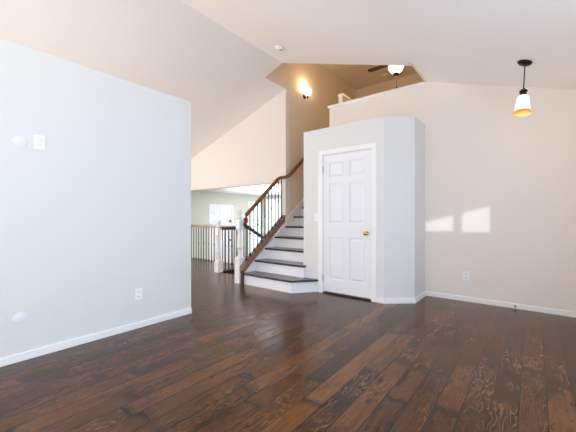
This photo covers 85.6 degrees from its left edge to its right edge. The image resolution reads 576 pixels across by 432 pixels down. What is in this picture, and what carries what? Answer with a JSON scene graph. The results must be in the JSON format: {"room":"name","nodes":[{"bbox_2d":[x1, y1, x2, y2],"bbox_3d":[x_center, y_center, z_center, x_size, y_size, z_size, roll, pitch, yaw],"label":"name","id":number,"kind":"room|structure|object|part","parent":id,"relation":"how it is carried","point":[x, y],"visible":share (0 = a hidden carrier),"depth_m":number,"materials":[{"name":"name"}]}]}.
{"room":"empty living room","nodes":[
{"label":"empty living room","id":0,"kind":"room"},
{"bbox_2d":[0,38,190,358],"bbox_3d":[-2.769,-0.110,1.649,0.100,2.470,5.155,0,0,38],"label":"wall","id":1,"kind":"structure","parent":0,"point":[90,219],"depth_m":2.77,"materials":[{"name":"white paint"}]},
{"bbox_2d":[12,136,27,147],"bbox_3d":[-2.089,-0.587,2.425,0.005,0.094,0.094,0,0,38],"label":"round cover plate","id":2,"kind":"object","parent":1,"relation":"attached to","point":[18,141],"visible":1,"depth_m":2.42,"materials":[{"name":"white plastic"}]},
{"bbox_2d":[12,312,27,323],"bbox_3d":[-2.089,0.788,2.425,0.005,0.094,0.094,0,0,38],"label":"round cover plate","id":3,"kind":"object","parent":1,"relation":"attached to","point":[20,317],"visible":1,"depth_m":2.42,"materials":[{"name":"white plastic"}]},
{"bbox_2d":[34,134,45,149],"bbox_3d":[-2.010,-0.605,2.521,0.010,0.116,0.076,0,0,38],"label":"switch plate","id":4,"kind":"object","parent":1,"relation":"attached to","point":[39,140],"visible":1,"depth_m":2.52,"materials":[{"name":"white plastic"}]},
{"bbox_2d":[0,308,191,366],"bbox_3d":[-2.725,1.094,1.614,0.013,0.062,5.155,0,0,38],"label":"baseboard","id":5,"kind":"structure","parent":1,"relation":"attached to","point":[27,355],"depth_m":2.77,"materials":[{"name":"white wood"}]},
{"bbox_2d":[135,288,141,299],"bbox_3d":[-1.512,0.781,3.152,0.010,0.116,0.070,0,0,38],"label":"wall outlet","id":6,"kind":"object","parent":1,"relation":"attached to","point":[138,292],"visible":1,"depth_m":3.15,"materials":[{"name":"white plastic"}]},
{"bbox_2d":[0,0,285,158],"bbox_3d":[-3.967,-1.914,4.311,4.830,1.682,7.850,0,0,38],"label":"ceiling","id":7,"kind":"structure","parent":0,"point":[170,47],"depth_m":4.38,"materials":[{"name":"white paint"}]},
{"bbox_2d":[191,191,262,259],"bbox_3d":[-2.215,0.500,10.523,0.120,2.750,4.070,0,0,38],"label":"wall","id":8,"kind":"structure","parent":0,"point":[200,200],"depth_m":9.96,"materials":[{"name":"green paint"}]},
{"bbox_2d":[209,204,233,263],"bbox_3d":[-2.237,0.640,10.432,0.158,2.110,1.040,0,0,38],"label":"door","id":9,"kind":"structure","parent":8,"relation":"in","point":[224,214],"depth_m":10.43,"materials":[{"name":"white wood"}]},
{"bbox_2d":[249,201,260,241],"bbox_3d":[-1.268,0.425,11.686,0.105,2.000,0.670,0,0,38],"label":"window","id":10,"kind":"structure","parent":8,"relation":"in","point":[259,220],"depth_m":11.88,"materials":[{"name":"white glass"}]},
{"bbox_2d":[197,183,280,195],"bbox_3d":[-0.495,-0.875,9.151,4.280,0.120,4.050,0,0,38],"label":"ceiling","id":11,"kind":"structure","parent":0,"point":[258,190],"depth_m":9.56,"materials":[{"name":"white paint"}]},
{"bbox_2d":[263,195,280,235],"bbox_3d":[0.736,0.500,10.709,4.280,2.750,0.120,0,0,38],"label":"wall","id":12,"kind":"structure","parent":0,"point":[273,196],"depth_m":11.96,"materials":[{"name":"white paint"}]},
{"bbox_2d":[266,198,280,233],"bbox_3d":[0.518,0.380,10.861,3.450,2.190,0.090,0,0,38],"label":"window","id":13,"kind":"structure","parent":12,"relation":"in","point":[266,198],"depth_m":11.87,"materials":[{"name":"white glass"}]},
{"bbox_2d":[0,258,575,431],"bbox_3d":[-2.190,1.425,3.036,9.200,0.600,8.050,0,0,38],"label":"floor","id":14,"kind":"structure","parent":0,"point":[246,358],"depth_m":2.23,"materials":[{"name":"brown wood"}]},
{"bbox_2d":[191,225,244,263],"bbox_3d":[-2.100,0.667,8.055,3.100,0.919,0.068,0,0,38],"label":"railing","id":15,"kind":"object","parent":14,"relation":"on","point":[193,226],"visible":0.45,"depth_m":8.00,"materials":[{"name":"grey metal"}]},
{"bbox_3d":[-2.100,0.239,8.055,3.100,0.062,0.068,0,0,38],"label":"handrail","id":16,"kind":"part","parent":15,"relation":"part of","materials":[{"name":"brown wood"}]},
{"bbox_2d":[214,220,247,272],"bbox_3d":[-1.167,0.595,6.687,0.122,1.060,0.951,0,0,38],"label":"railing","id":17,"kind":"object","parent":14,"relation":"on","point":[218,264],"visible":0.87,"depth_m":6.46,"materials":[{"name":"white wood"}]},
{"bbox_3d":[-1.424,0.595,6.362,0.122,1.060,0.122,0,0,38],"label":"newel post","id":18,"kind":"part","parent":17,"relation":"part of","materials":[{"name":"white wood"}]},
{"bbox_3d":[-1.122,0.239,6.719,0.068,0.062,0.845,0,0,38],"label":"handrail","id":19,"kind":"part","parent":17,"relation":"part of","materials":[{"name":"brown wood"}]},
{"bbox_2d":[243,199,317,292],"bbox_3d":[0.596,-0.005,5.869,1.276,2.260,2.750,0,0,38],"label":"staircase","id":20,"kind":"structure","parent":14,"relation":"on","point":[288,276],"depth_m":5.17,"materials":[{"name":"white paint"}]},
{"bbox_2d":[235,157,303,284],"bbox_3d":[0.019,-0.380,6.145,0.238,3.010,2.497,0,0,43],"label":"stair railing","id":21,"kind":"object","parent":20,"relation":"on","point":[241,263],"visible":0.94,"depth_m":5.44,"materials":[{"name":"brown wood"}]},
{"bbox_3d":[-0.828,0.505,5.317,0.122,1.240,0.122,0,0,38],"label":"newel post","id":22,"kind":"part","parent":21,"relation":"part of","materials":[{"name":"white wood"}]},
{"bbox_3d":[0.070,-0.892,6.154,0.174,1.986,2.414,0,0,43],"label":"handrail","id":23,"kind":"part","parent":21,"relation":"part of","materials":[{"name":"brown wood"}]},
{"bbox_2d":[244,63,354,272],"bbox_3d":[0.869,-0.870,7.316,0.134,5.130,5.240,0,0,38],"label":"wall","id":24,"kind":"structure","parent":0,"point":[312,113],"depth_m":6.47,"materials":[{"name":"beige paint"}]},
{"bbox_2d":[243,222,263,238],"bbox_3d":[-0.460,0.386,5.755,0.101,0.609,1.043,0,0,38],"label":"handrail","id":25,"kind":"object","parent":24,"relation":"attached to","point":[259,234],"visible":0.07,"depth_m":5.57,"materials":[{"name":"black"}]},
{"bbox_2d":[303,89,311,98],"bbox_3d":[0.410,-2.550,6.493,0.175,0.180,0.170,0,0,38],"label":"wall sconce","id":26,"kind":"object","parent":24,"relation":"attached to","point":[307,92],"visible":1,"depth_m":6.45,"materials":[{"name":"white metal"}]},
{"bbox_3d":[0.412,-2.580,6.492,0.170,0.120,0.170,0,0,38],"label":"lamp shade","id":27,"kind":"part","parent":26,"relation":"part of","materials":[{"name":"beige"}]},
{"bbox_2d":[339,96,348,102],"bbox_3d":[1.365,-1.550,6.045,0.070,1.170,1.420,0,0,38],"label":"wall","id":28,"kind":"structure","parent":0,"point":[341,98],"depth_m":5.50,"materials":[{"name":"white paint"}]},
{"bbox_2d":[338,93,352,99],"bbox_3d":[1.371,-2.155,6.053,0.100,0.040,1.440,0,0,38],"label":"trim","id":29,"kind":"structure","parent":28,"relation":"on","point":[342,94],"depth_m":5.53,"materials":[{"name":"white wood"}]},
{"bbox_2d":[304,116,424,298],"bbox_3d":[1.109,-0.095,4.655,1.590,2.440,0.780,0,0,38],"label":"wall","id":30,"kind":"structure","parent":0,"point":[400,140],"depth_m":4.07,"materials":[{"name":"white paint"}]},
{"bbox_2d":[314,213,317,220],"bbox_3d":[0.419,0.005,4.693,0.070,0.116,0.014,0,0,38],"label":"light switch","id":31,"kind":"object","parent":30,"relation":"attached to","point":[315,214],"visible":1,"depth_m":4.69,"materials":[{"name":"white plastic"}]},
{"bbox_2d":[318,142,376,301],"bbox_3d":[0.828,0.070,4.406,0.910,2.110,0.158,0,0,38],"label":"door","id":32,"kind":"structure","parent":30,"relation":"in","point":[347,178],"depth_m":4.37,"materials":[{"name":"white wood"}]},
{"bbox_2d":[376,291,425,303],"bbox_3d":[1.622,1.094,4.173,0.897,0.062,0.250,0,0,-24],"label":"baseboard","id":33,"kind":"structure","parent":30,"relation":"attached to","point":[378,300],"depth_m":4.05,"materials":[{"name":"white wood"}]},
{"bbox_2d":[319,64,416,89],"bbox_3d":[1.699,-3.485,6.202,2.820,0.100,3.840,0,0,38],"label":"ceiling","id":34,"kind":"structure","parent":0,"point":[356,77],"depth_m":7.45,"materials":[{"name":"beige paint"}]},
{"bbox_2d":[368,65,403,87],"bbox_3d":[2.026,-2.935,5.930,1.077,1.000,1.100,0,0,38],"label":"ceiling fan","id":35,"kind":"object","parent":34,"relation":"hanging from","point":[395,70],"visible":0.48,"depth_m":5.88,"materials":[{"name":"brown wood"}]},
{"bbox_3d":[1.776,-2.945,6.148,0.415,0.019,0.132,0,0,42],"label":"blade","id":36,"kind":"part","parent":35,"relation":"part of","materials":[{"name":"brown wood"}]},
{"bbox_3d":[2.048,-2.789,5.901,0.290,0.141,0.290,0,0,38],"label":"lamp shade","id":37,"kind":"part","parent":35,"relation":"part of","materials":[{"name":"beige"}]},
{"bbox_2d":[181,0,575,89],"bbox_3d":[-0.357,-1.988,1.460,4.370,1.534,7.850,0,0,38],"label":"ceiling","id":38,"kind":"structure","parent":0,"point":[476,42],"depth_m":3.25,"materials":[{"name":"white paint"}]},
{"bbox_2d":[274,45,283,50],"bbox_3d":[-0.132,-2.476,4.564,0.136,0.076,0.140,0,0,44],"label":"smoke detector","id":39,"kind":"object","parent":38,"relation":"attached to","point":[277,47],"visible":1,"depth_m":4.52,"materials":[{"name":"white plastic"}]},
{"bbox_2d":[512,59,531,116],"bbox_3d":[2.367,-1.310,3.141,0.162,0.556,0.159,0,0,33],"label":"pendant light","id":40,"kind":"object","parent":38,"relation":"hanging from","point":[522,108],"visible":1,"depth_m":3.11,"materials":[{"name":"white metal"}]},
{"bbox_3d":[2.372,-1.152,3.142,0.134,0.154,0.134,3,0,38],"label":"lamp shade","id":41,"kind":"part","parent":40,"relation":"part of","materials":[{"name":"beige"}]},
{"bbox_2d":[191,82,575,311],"bbox_3d":[0.143,-0.407,5.990,9.200,4.204,0.120,0,0,38],"label":"wall","id":42,"kind":"structure","parent":0,"point":[500,186],"depth_m":4.05,"materials":[{"name":"white paint"}]},
{"bbox_2d":[328,82,424,108],"bbox_3d":[1.378,-1.925,5.016,1.615,0.040,0.170,0,0,38],"label":"trim","id":43,"kind":"structure","parent":42,"relation":"on","point":[420,83],"depth_m":4.88,"materials":[{"name":"white wood"}]},
{"bbox_2d":[463,271,468,280],"bbox_3d":[2.373,0.787,4.147,0.070,0.116,0.010,0,0,38],"label":"wall outlet","id":44,"kind":"object","parent":42,"relation":"attached to","point":[465,274],"visible":1,"depth_m":4.14,"materials":[{"name":"white plastic"}]},
{"bbox_2d":[426,291,575,317],"bbox_3d":[2.846,1.094,3.771,2.207,0.062,0.013,0,0,38],"label":"baseboard","id":45,"kind":"structure","parent":42,"relation":"attached to","point":[433,294],"depth_m":3.88,"materials":[{"name":"white wood"}]},
{"bbox_2d":[355,73,423,98],"bbox_3d":[2.903,-2.155,7.621,2.690,2.560,0.120,0,0,38],"label":"wall","id":46,"kind":"structure","parent":0,"point":[415,78],"depth_m":7.84,"materials":[{"name":"beige paint"}]},
{"bbox_2d":[409,62,426,82],"bbox_3d":[2.722,-2.105,5.318,0.120,2.660,3.720,0,0,38],"label":"wall","id":47,"kind":"structure","parent":0,"point":[411,63],"depth_m":4.12,"materials":[{"name":"beige paint"}]}
]}

